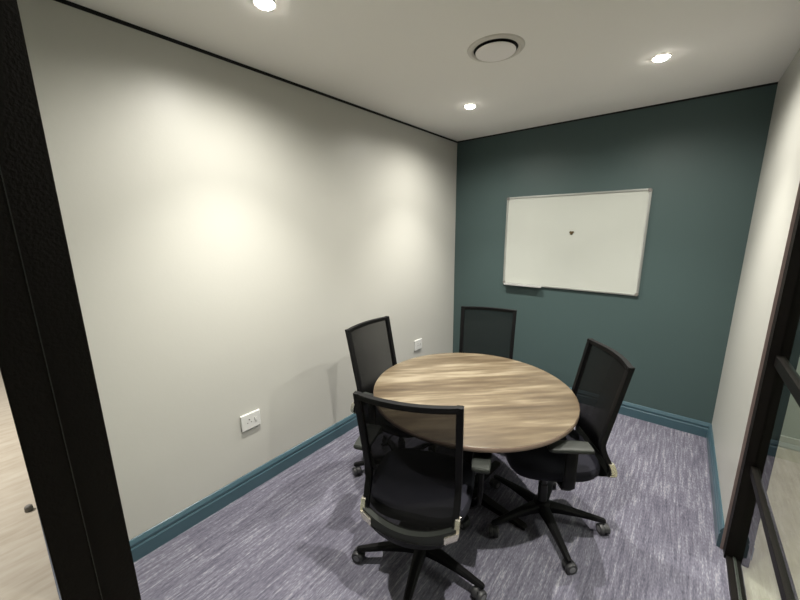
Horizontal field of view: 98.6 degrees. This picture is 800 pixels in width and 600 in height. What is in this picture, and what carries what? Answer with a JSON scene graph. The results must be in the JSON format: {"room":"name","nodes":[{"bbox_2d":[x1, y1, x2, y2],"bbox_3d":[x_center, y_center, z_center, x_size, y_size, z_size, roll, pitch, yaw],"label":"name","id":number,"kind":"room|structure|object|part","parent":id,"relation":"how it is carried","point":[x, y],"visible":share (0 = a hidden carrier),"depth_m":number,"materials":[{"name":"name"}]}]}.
{"room":"office","nodes":[
{"label":"office","id":0,"kind":"room"},
{"bbox_2d":[17,0,456,539],"bbox_3d":[-0.479,-0.145,2.755,0.100,2.658,3.615,9,15,38],"label":"wall","id":1,"kind":"structure","parent":0,"point":[227,225],"depth_m":1.97,"materials":[{"name":"grey paint"}]},
{"bbox_2d":[129,413,357,561],"bbox_3d":[-0.452,1.060,2.931,0.018,0.126,3.517,9,15,38],"label":"baseboard","id":2,"kind":"structure","parent":1,"relation":"attached to","point":[141,545],"depth_m":2.17,"materials":[{"name":"blue paint"}]},
{"bbox_2d":[240,409,260,432],"bbox_3d":[-0.966,0.781,2.229,0.020,0.108,0.128,9,15,38],"label":"wall socket","id":3,"kind":"object","parent":1,"relation":"attached to","point":[252,419],"visible":1,"depth_m":2.22,"materials":[{"name":"grey plastic"}]},
{"bbox_2d":[54,0,456,142],"bbox_3d":[-0.491,-1.421,2.404,0.004,0.016,3.537,9,15,38],"label":"trim","id":4,"kind":"structure","parent":1,"relation":"attached to","point":[65,2],"depth_m":1.81,"materials":[{"name":"black metal"}]},
{"bbox_2d":[414,338,421,350],"bbox_3d":[0.193,0.470,3.620,0.020,0.108,0.128,9,15,38],"label":"wall socket","id":5,"kind":"object","parent":1,"relation":"attached to","point":[418,343],"visible":1,"depth_m":3.61,"materials":[{"name":"grey plastic"}]},
{"bbox_2d":[0,371,799,599],"bbox_3d":[-0.965,1.294,2.276,10.000,0.050,6.600,9,15,38],"label":"floor","id":6,"kind":"structure","parent":0,"point":[296,534],"depth_m":1.90,"materials":[{"name":"grey carpet"}]},
{"bbox_2d":[24,504,33,512],"bbox_3d":[-2.314,1.295,2.144,0.040,0.037,0.040,9,15,38],"label":"door stop","id":7,"kind":"object","parent":6,"relation":"on","point":[29,507],"visible":1,"depth_m":2.13,"materials":[{"name":"grey metal"}]},
{"bbox_2d":[0,0,140,599],"bbox_3d":[-0.366,0.322,0.413,0.058,2.608,0.064,9,15,38],"label":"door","id":8,"kind":"structure","parent":6,"relation":"on","point":[46,366],"depth_m":0.34,"materials":[{"name":"black paint"}]},
{"bbox_2d":[345,316,396,475],"bbox_3d":[0.021,0.705,2.348,0.679,1.051,0.680,8,15,35],"label":"office chair","id":9,"kind":"object","parent":6,"relation":"on","point":[370,342],"visible":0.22,"depth_m":2.44,"materials":[{"name":"black fabric"}]},
{"bbox_3d":[-0.174,1.133,2.431,0.303,0.051,0.060,-2,12,-6],"label":"leg","id":10,"kind":"part","parent":9,"relation":"part of","materials":[{"name":"black plastic"}]},
{"bbox_3d":[-0.197,0.445,2.456,0.142,0.581,0.440,8,15,35],"label":"frame","id":11,"kind":"part","parent":9,"relation":"part of","materials":[{"name":"black plastic"}]},
{"bbox_2d":[352,391,491,599],"bbox_3d":[0.097,0.846,1.675,0.685,1.051,0.660,3,12,17],"label":"office chair","id":12,"kind":"object","parent":6,"relation":"on","point":[419,485],"visible":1,"depth_m":1.43,"materials":[{"name":"black fabric"}]},
{"bbox_3d":[-0.071,1.268,1.780,0.303,0.051,0.060,-1,12,0],"label":"leg","id":13,"kind":"part","parent":12,"relation":"part of","materials":[{"name":"black plastic"}]},
{"bbox_3d":[0.035,0.663,1.408,0.440,0.581,0.142,3,12,17],"label":"frame","id":14,"kind":"part","parent":12,"relation":"part of","materials":[{"name":"black plastic"}]},
{"bbox_3d":[0.031,0.962,1.447,0.406,0.094,0.075,3,12,17],"label":"rail","id":15,"kind":"part","parent":12,"relation":"part of","materials":[{"name":"black plastic"}]},
{"bbox_3d":[0.060,1.304,1.606,0.060,0.051,0.304,3,12,17],"label":"leg","id":16,"kind":"part","parent":12,"relation":"part of","materials":[{"name":"black plastic"}]},
{"bbox_3d":[0.266,1.288,1.672,0.303,0.051,0.060,8,15,35],"label":"leg","id":17,"kind":"part","parent":12,"relation":"part of","materials":[{"name":"black plastic"}]},
{"bbox_3d":[0.267,1.242,1.886,0.303,0.051,0.060,-9,15,-35],"label":"leg","id":18,"kind":"part","parent":12,"relation":"part of","materials":[{"name":"black plastic"}]},
{"bbox_3d":[0.112,0.902,1.703,0.492,0.080,0.472,3,12,17],"label":"seat","id":19,"kind":"part","parent":12,"relation":"part of","materials":[{"name":"black fabric"}]},
{"bbox_3d":[0.298,0.854,1.612,0.183,0.249,0.060,3,12,17],"label":"armrest","id":20,"kind":"part","parent":12,"relation":"part of","materials":[{"name":"black plastic"}]},
{"bbox_2d":[373,353,579,530],"bbox_3d":[0.434,0.895,2.169,1.182,0.745,1.182,9,15,38],"label":"round table","id":21,"kind":"object","parent":6,"relation":"on","point":[510,405],"visible":0.66,"depth_m":2.00,"materials":[{"name":"brown wood"}]},
{"bbox_2d":[459,306,516,359],"bbox_3d":[0.619,0.637,2.640,0.699,1.051,0.676,4,13,21],"label":"office chair","id":22,"kind":"object","parent":6,"relation":"on","point":[483,330],"visible":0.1,"depth_m":2.83,"materials":[{"name":"black fabric"}]},
{"bbox_2d":[489,338,634,574],"bbox_3d":[0.837,0.785,1.926,0.675,1.051,0.671,0,12,5],"label":"office chair","id":23,"kind":"object","parent":6,"relation":"on","point":[603,377],"visible":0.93,"depth_m":1.84,"materials":[{"name":"black fabric"}]},
{"bbox_3d":[0.657,1.220,1.970,0.303,0.051,0.060,-5,13,-18],"label":"leg","id":24,"kind":"part","parent":23,"relation":"part of","materials":[{"name":"black plastic"}]},
{"bbox_3d":[0.722,1.176,2.175,0.060,0.051,0.303,-9,15,-36],"label":"leg","id":25,"kind":"part","parent":23,"relation":"part of","materials":[{"name":"black plastic"}]},
{"bbox_3d":[0.941,1.173,2.178,0.060,0.051,0.303,8,14,34],"label":"leg","id":26,"kind":"part","parent":23,"relation":"part of","materials":[{"name":"black plastic"}]},
{"bbox_3d":[0.829,0.842,1.952,0.472,0.080,0.492,0,12,5],"label":"seat","id":27,"kind":"part","parent":23,"relation":"part of","materials":[{"name":"black fabric"}]},
{"bbox_3d":[0.836,1.244,1.847,0.060,0.051,0.303,-1,12,-1],"label":"leg","id":28,"kind":"part","parent":23,"relation":"part of","materials":[{"name":"black plastic"}]},
{"bbox_3d":[0.831,0.821,1.741,0.060,0.249,0.183,0,12,5],"label":"armrest","id":29,"kind":"part","parent":23,"relation":"part of","materials":[{"name":"black plastic"}]},
{"bbox_3d":[1.012,1.215,1.975,0.303,0.051,0.060,3,12,17],"label":"leg","id":30,"kind":"part","parent":23,"relation":"part of","materials":[{"name":"black plastic"}]},
{"bbox_3d":[1.103,0.848,1.928,0.075,0.094,0.406,0,12,5],"label":"rail","id":31,"kind":"part","parent":23,"relation":"part of","materials":[{"name":"black plastic"}]},
{"bbox_3d":[1.075,0.554,1.869,0.142,0.581,0.440,0,12,5],"label":"frame","id":32,"kind":"part","parent":23,"relation":"part of","materials":[{"name":"black plastic"}]},
{"bbox_2d":[67,0,799,140],"bbox_3d":[0.889,-1.026,0.222,5.145,0.080,6.600,9,15,38],"label":"ceiling","id":33,"kind":"structure","parent":0,"point":[407,61],"depth_m":1.78,"materials":[{"name":"white paint"}]},
{"bbox_2d":[251,0,276,10],"bbox_3d":[-0.554,-1.209,1.410,0.100,0.017,0.100,9,15,38],"label":"recessed light","id":34,"kind":"object","parent":33,"relation":"in","point":[266,5],"visible":1,"depth_m":1.40,"materials":[{"name":"white"}]},
{"bbox_2d":[464,104,476,108],"bbox_3d":[0.538,-1.482,2.644,0.100,0.017,0.100,9,15,38],"label":"recessed light","id":35,"kind":"object","parent":33,"relation":"in","point":[468,106],"visible":1,"depth_m":2.62,"materials":[{"name":"white"}]},
{"bbox_2d":[467,33,524,62],"bbox_3d":[0.499,-1.302,1.799,0.292,0.022,0.292,9,15,38],"label":"ceiling vent","id":36,"kind":"object","parent":33,"relation":"in","point":[499,47],"visible":1,"depth_m":1.76,"materials":[{"name":"white plastic"}]},
{"bbox_2d":[650,53,672,61],"bbox_3d":[1.447,-1.336,1.906,0.100,0.017,0.100,9,15,38],"label":"recessed light","id":37,"kind":"object","parent":33,"relation":"in","point":[661,57],"visible":1,"depth_m":1.89,"materials":[{"name":"white"}]},
{"bbox_2d":[453,84,777,423],"bbox_3d":[1.599,-0.286,3.313,2.398,2.658,0.100,9,15,38],"label":"wall","id":38,"kind":"structure","parent":0,"point":[701,159],"depth_m":2.86,"materials":[{"name":"teal paint"}]},
{"bbox_2d":[503,188,652,295],"bbox_3d":[1.545,-0.531,3.195,1.200,0.885,0.064,9,15,38],"label":"whiteboard","id":39,"kind":"object","parent":38,"relation":"attached to","point":[604,253],"visible":1,"depth_m":3.15,"materials":[{"name":"white plastic"}]},
{"bbox_2d":[504,283,540,287],"bbox_3d":[1.246,-0.152,3.514,0.370,0.018,0.045,9,15,38],"label":"tray","id":40,"kind":"object","parent":39,"relation":"on","point":[536,285],"depth_m":3.48,"materials":[{"name":"grey plastic"}]},
{"bbox_2d":[457,82,777,142],"bbox_3d":[1.552,-1.571,3.001,2.398,0.013,0.004,9,15,38],"label":"trim","id":41,"kind":"structure","parent":38,"relation":"attached to","point":[774,83],"depth_m":2.74,"materials":[{"name":"black"}]},
{"bbox_2d":[569,387,710,437],"bbox_3d":[1.575,0.914,3.519,2.398,0.126,0.018,9,15,38],"label":"baseboard","id":42,"kind":"structure","parent":38,"relation":"attached to","point":[681,423],"depth_m":2.95,"materials":[{"name":"blue"}]},
{"bbox_2d":[712,49,799,524],"bbox_3d":[2.172,-0.029,2.064,0.100,2.658,1.355,9,15,38],"label":"wall","id":43,"kind":"structure","parent":0,"point":[779,179],"depth_m":1.94,"materials":[{"name":"grey paint"}]},
{"bbox_2d":[706,424,724,546],"bbox_3d":[2.108,1.162,2.314,0.018,0.126,1.255,9,15,38],"label":"baseboard","id":44,"kind":"structure","parent":43,"relation":"attached to","point":[719,525],"depth_m":2.14,"materials":[{"name":"blue paint"}]},
{"bbox_2d":[720,181,799,548],"bbox_3d":[1.707,0.054,1.572,0.015,2.608,0.006,9,15,38],"label":"trim","id":45,"kind":"structure","parent":43,"relation":"attached to","point":[796,204],"depth_m":1.62,"materials":[{"name":"brown"}]},
{"bbox_2d":[723,200,799,599],"bbox_3d":[1.017,0.253,0.666,0.092,2.608,2.308,9,15,38],"label":"window frame","id":46,"kind":"structure","parent":43,"relation":"in","point":[779,379],"depth_m":1.57,"materials":[{"name":"black paint"}]},
{"bbox_3d":[0.999,1.009,0.807,0.030,0.040,2.247,9,15,38],"label":"frame rail","id":47,"kind":"part","parent":46,"relation":"part of","materials":[{"name":"black metal"}]},
{"bbox_3d":[0.993,0.461,0.692,0.030,0.050,2.247,9,15,38],"label":"frame rail","id":48,"kind":"part","parent":46,"relation":"part of","materials":[{"name":"black paint"}]},
{"bbox_2d":[781,357,799,438],"bbox_3d":[3.723,-0.007,1.874,2.547,2.658,0.100,9,15,38],"label":"wall","id":49,"kind":"structure","parent":0,"point":[791,425],"depth_m":2.62,"materials":[{"name":"grey paint"}]},
{"bbox_2d":[778,435,799,451],"bbox_3d":[3.699,1.211,2.083,2.547,0.090,0.020,9,15,38],"label":"trim","id":50,"kind":"structure","parent":49,"relation":"attached to","point":[791,443],"depth_m":2.64,"materials":[{"name":"grey paint"}]}
]}

